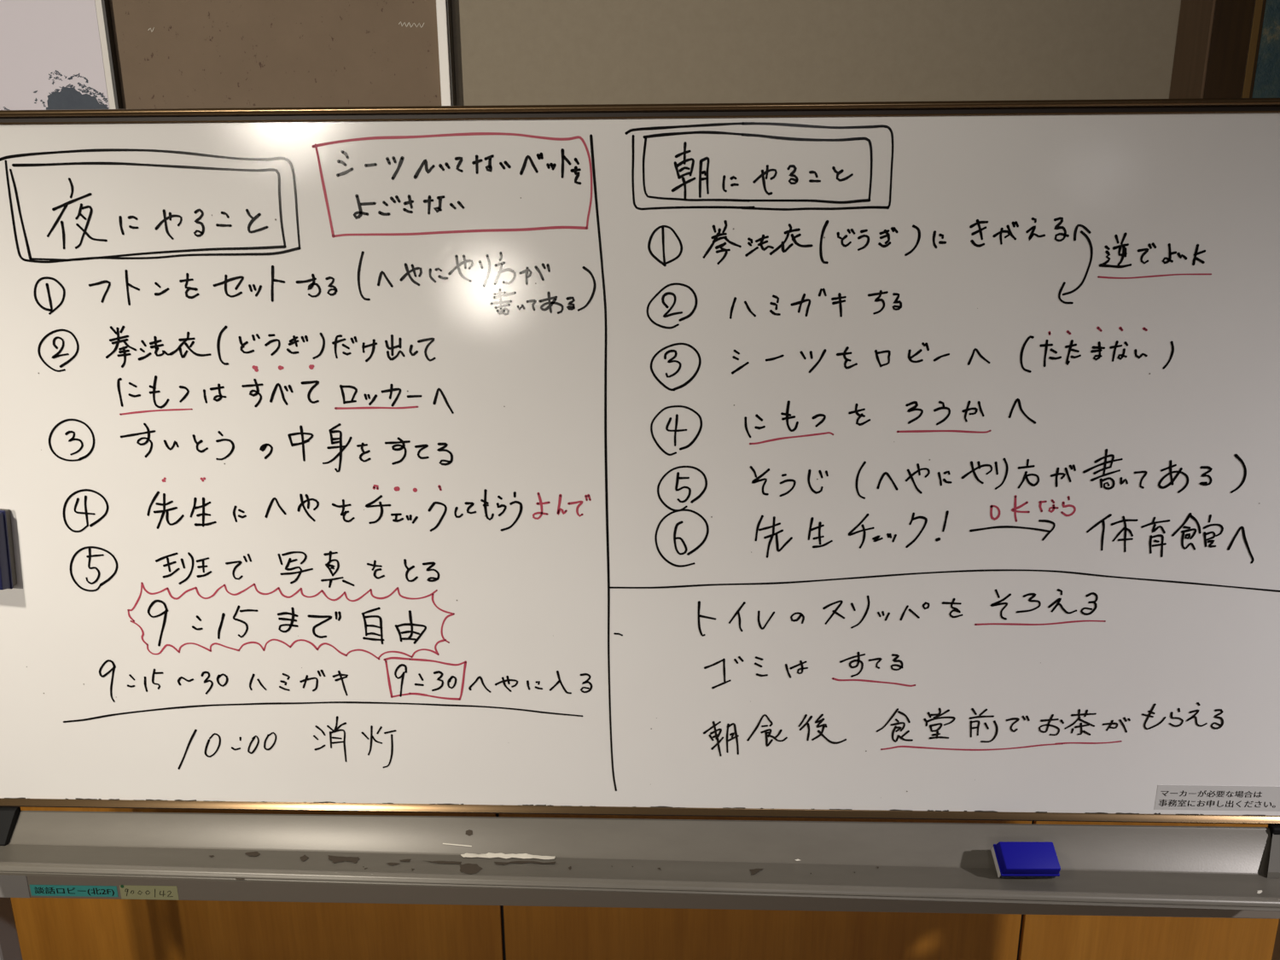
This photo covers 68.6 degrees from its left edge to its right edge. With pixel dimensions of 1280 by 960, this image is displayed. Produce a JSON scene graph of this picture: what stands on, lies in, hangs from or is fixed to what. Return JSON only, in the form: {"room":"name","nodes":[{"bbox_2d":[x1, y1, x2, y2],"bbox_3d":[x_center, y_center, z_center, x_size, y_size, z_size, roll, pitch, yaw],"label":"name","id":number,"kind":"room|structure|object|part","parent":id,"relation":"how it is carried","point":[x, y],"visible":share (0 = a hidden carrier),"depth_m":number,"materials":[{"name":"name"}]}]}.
{"room":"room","nodes":[
{"label":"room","id":0,"kind":"room"},
{"bbox_2d":[451,0,1181,105],"bbox_3d":[0.047,-0.044,1.500,8.000,2.620,0.100,0,14,2],"label":"wall","id":1,"kind":"structure","parent":0,"point":[507,52],"depth_m":1.30,"materials":[{"name":"beige paper"}]},
{"bbox_2d":[10,807,503,959],"bbox_3d":[-0.694,0.809,1.680,0.898,0.715,0.008,0,14,2],"label":"wood panel","id":2,"kind":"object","parent":1,"relation":"attached to","point":[48,928],"depth_m":1.67,"materials":[{"name":"orange wood"}]},
{"bbox_2d":[109,0,456,109],"bbox_3d":[-0.925,-0.505,1.346,1.330,1.027,0.029,0,14,2],"label":"notice board","id":3,"kind":"object","parent":1,"relation":"attached to","point":[171,54],"visible":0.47,"depth_m":1.30,"materials":[{"name":"brown fabric"}]},
{"bbox_2d":[0,0,122,110],"bbox_3d":[-1.041,-0.571,1.321,0.620,0.820,0.011,0,14,2],"label":"framed painting","id":4,"kind":"object","parent":3,"relation":"attached to","point":[55,55],"visible":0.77,"depth_m":1.31,"materials":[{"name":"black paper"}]},
{"bbox_3d":[-0.734,-0.570,1.311,0.006,0.820,0.011,0,14,2],"label":"frame","id":5,"kind":"part","parent":4,"relation":"part of","materials":[{"name":"black paint"}]},
{"bbox_2d":[496,813,1033,959],"bbox_3d":[0.050,0.812,1.663,8.000,0.720,0.004,0,14,2],"label":"trim","id":6,"kind":"structure","parent":1,"relation":"attached to","point":[497,814],"depth_m":1.66,"materials":[{"name":"black wood"}]},
{"bbox_2d":[499,813,1031,959],"bbox_3d":[0.209,0.812,1.652,0.898,0.715,0.008,0,14,2],"label":"wood panel","id":7,"kind":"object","parent":1,"relation":"attached to","point":[531,933],"depth_m":1.64,"materials":[{"name":"orange wood"}]},
{"bbox_2d":[1018,820,1279,959],"bbox_3d":[1.113,0.814,1.624,0.898,0.715,0.008,0,14,2],"label":"wood panel","id":8,"kind":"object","parent":1,"relation":"attached to","point":[1043,937],"depth_m":1.62,"materials":[{"name":"orange wood"}]},
{"bbox_2d":[1169,0,1279,98],"bbox_3d":[1.161,-0.560,1.237,0.860,0.860,0.084,0,14,2],"label":"framed painting","id":9,"kind":"object","parent":1,"relation":"attached to","point":[1224,49],"visible":0.15,"depth_m":1.22,"materials":[{"name":"brown wood"}]},
{"bbox_3d":[0.734,-0.562,1.250,0.004,0.860,0.084,0,14,2],"label":"frame","id":10,"kind":"part","parent":9,"relation":"part of","materials":[{"name":"brown wood"}]},
{"bbox_3d":[0.759,-0.555,1.223,0.050,0.852,0.027,0,14,2],"label":"frame","id":11,"kind":"part","parent":9,"relation":"part of","materials":[{"name":"brown wood"}]},
{"bbox_3d":[-0.062,2.198,-1.798,8.000,0.100,7.600,0,14,2],"label":"floor","id":12,"kind":"structure","parent":0,"visible":0},
{"bbox_2d":[0,97,1279,959],"bbox_3d":[-0.014,0.443,1.264,1.878,1.794,0.540,0,14,2],"label":"whiteboard","id":13,"kind":"object","parent":12,"relation":"on","point":[879,460],"visible":1,"depth_m":1.16,"materials":[{"name":"white plastic"}]},
{"bbox_2d":[0,508,17,589],"bbox_3d":[-0.826,0.087,1.185,0.065,0.108,0.026,0,14,2],"label":"eraser","id":14,"kind":"object","parent":13,"relation":"attached to","point":[8,572],"visible":1,"depth_m":1.18,"materials":[{"name":"blue plastic"}]},
{"bbox_3d":[-0.929,0.578,1.327,0.045,1.290,0.040,0,14,2],"label":"leg","id":15,"kind":"part","parent":13,"relation":"part of","materials":[{"name":"grey metal"}]},
{"bbox_3d":[-0.566,-0.317,1.088,0.344,0.127,0.001,0,14,2],"label":"title frame","id":16,"kind":"part","parent":13,"relation":"part of","materials":[{"name":"black"}]},
{"bbox_3d":[-0.279,0.259,1.225,0.109,0.061,0.001,0,14,2],"label":"number frame","id":17,"kind":"part","parent":13,"relation":"part of","materials":[{"name":"red"}]},
{"bbox_3d":[-0.213,-0.336,1.072,0.319,0.114,0.001,0,14,2],"label":"note frame","id":18,"kind":"part","parent":13,"relation":"part of","materials":[{"name":"red"}]},
{"bbox_3d":[-0.016,-0.411,1.051,1.746,0.015,0.028,0,14,2],"label":"rail","id":19,"kind":"part","parent":13,"relation":"part of","materials":[{"name":"brown metal"}]},
{"bbox_2d":[0,810,1279,911],"bbox_3d":[-0.020,0.493,1.221,1.737,0.051,0.103,0,14,2],"label":"tray","id":20,"kind":"object","parent":13,"relation":"on","point":[1183,867],"depth_m":1.24,"materials":[{"name":"silver metal"}]},
{"bbox_3d":[-0.012,0.442,1.268,1.746,0.007,0.026,0,14,2],"label":"rail","id":21,"kind":"part","parent":13,"relation":"part of","materials":[{"name":"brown metal"}]},
{"bbox_3d":[0.133,-0.352,1.056,0.300,0.095,0.001,0,14,2],"label":"title frame","id":22,"kind":"part","parent":13,"relation":"part of","materials":[{"name":"black"}]},
{"bbox_2d":[990,841,1060,878],"bbox_3d":[0.495,0.487,1.204,0.075,0.043,0.044,0,14,-1],"label":"eraser","id":23,"kind":"object","parent":13,"relation":"on","point":[1012,859],"visible":1,"depth_m":1.19,"materials":[{"name":"blue plastic"}]},
{"bbox_3d":[0.903,0.583,1.270,0.045,1.290,0.040,0,14,2],"label":"leg","id":24,"kind":"part","parent":13,"relation":"part of","materials":[{"name":"grey metal"}]}
]}

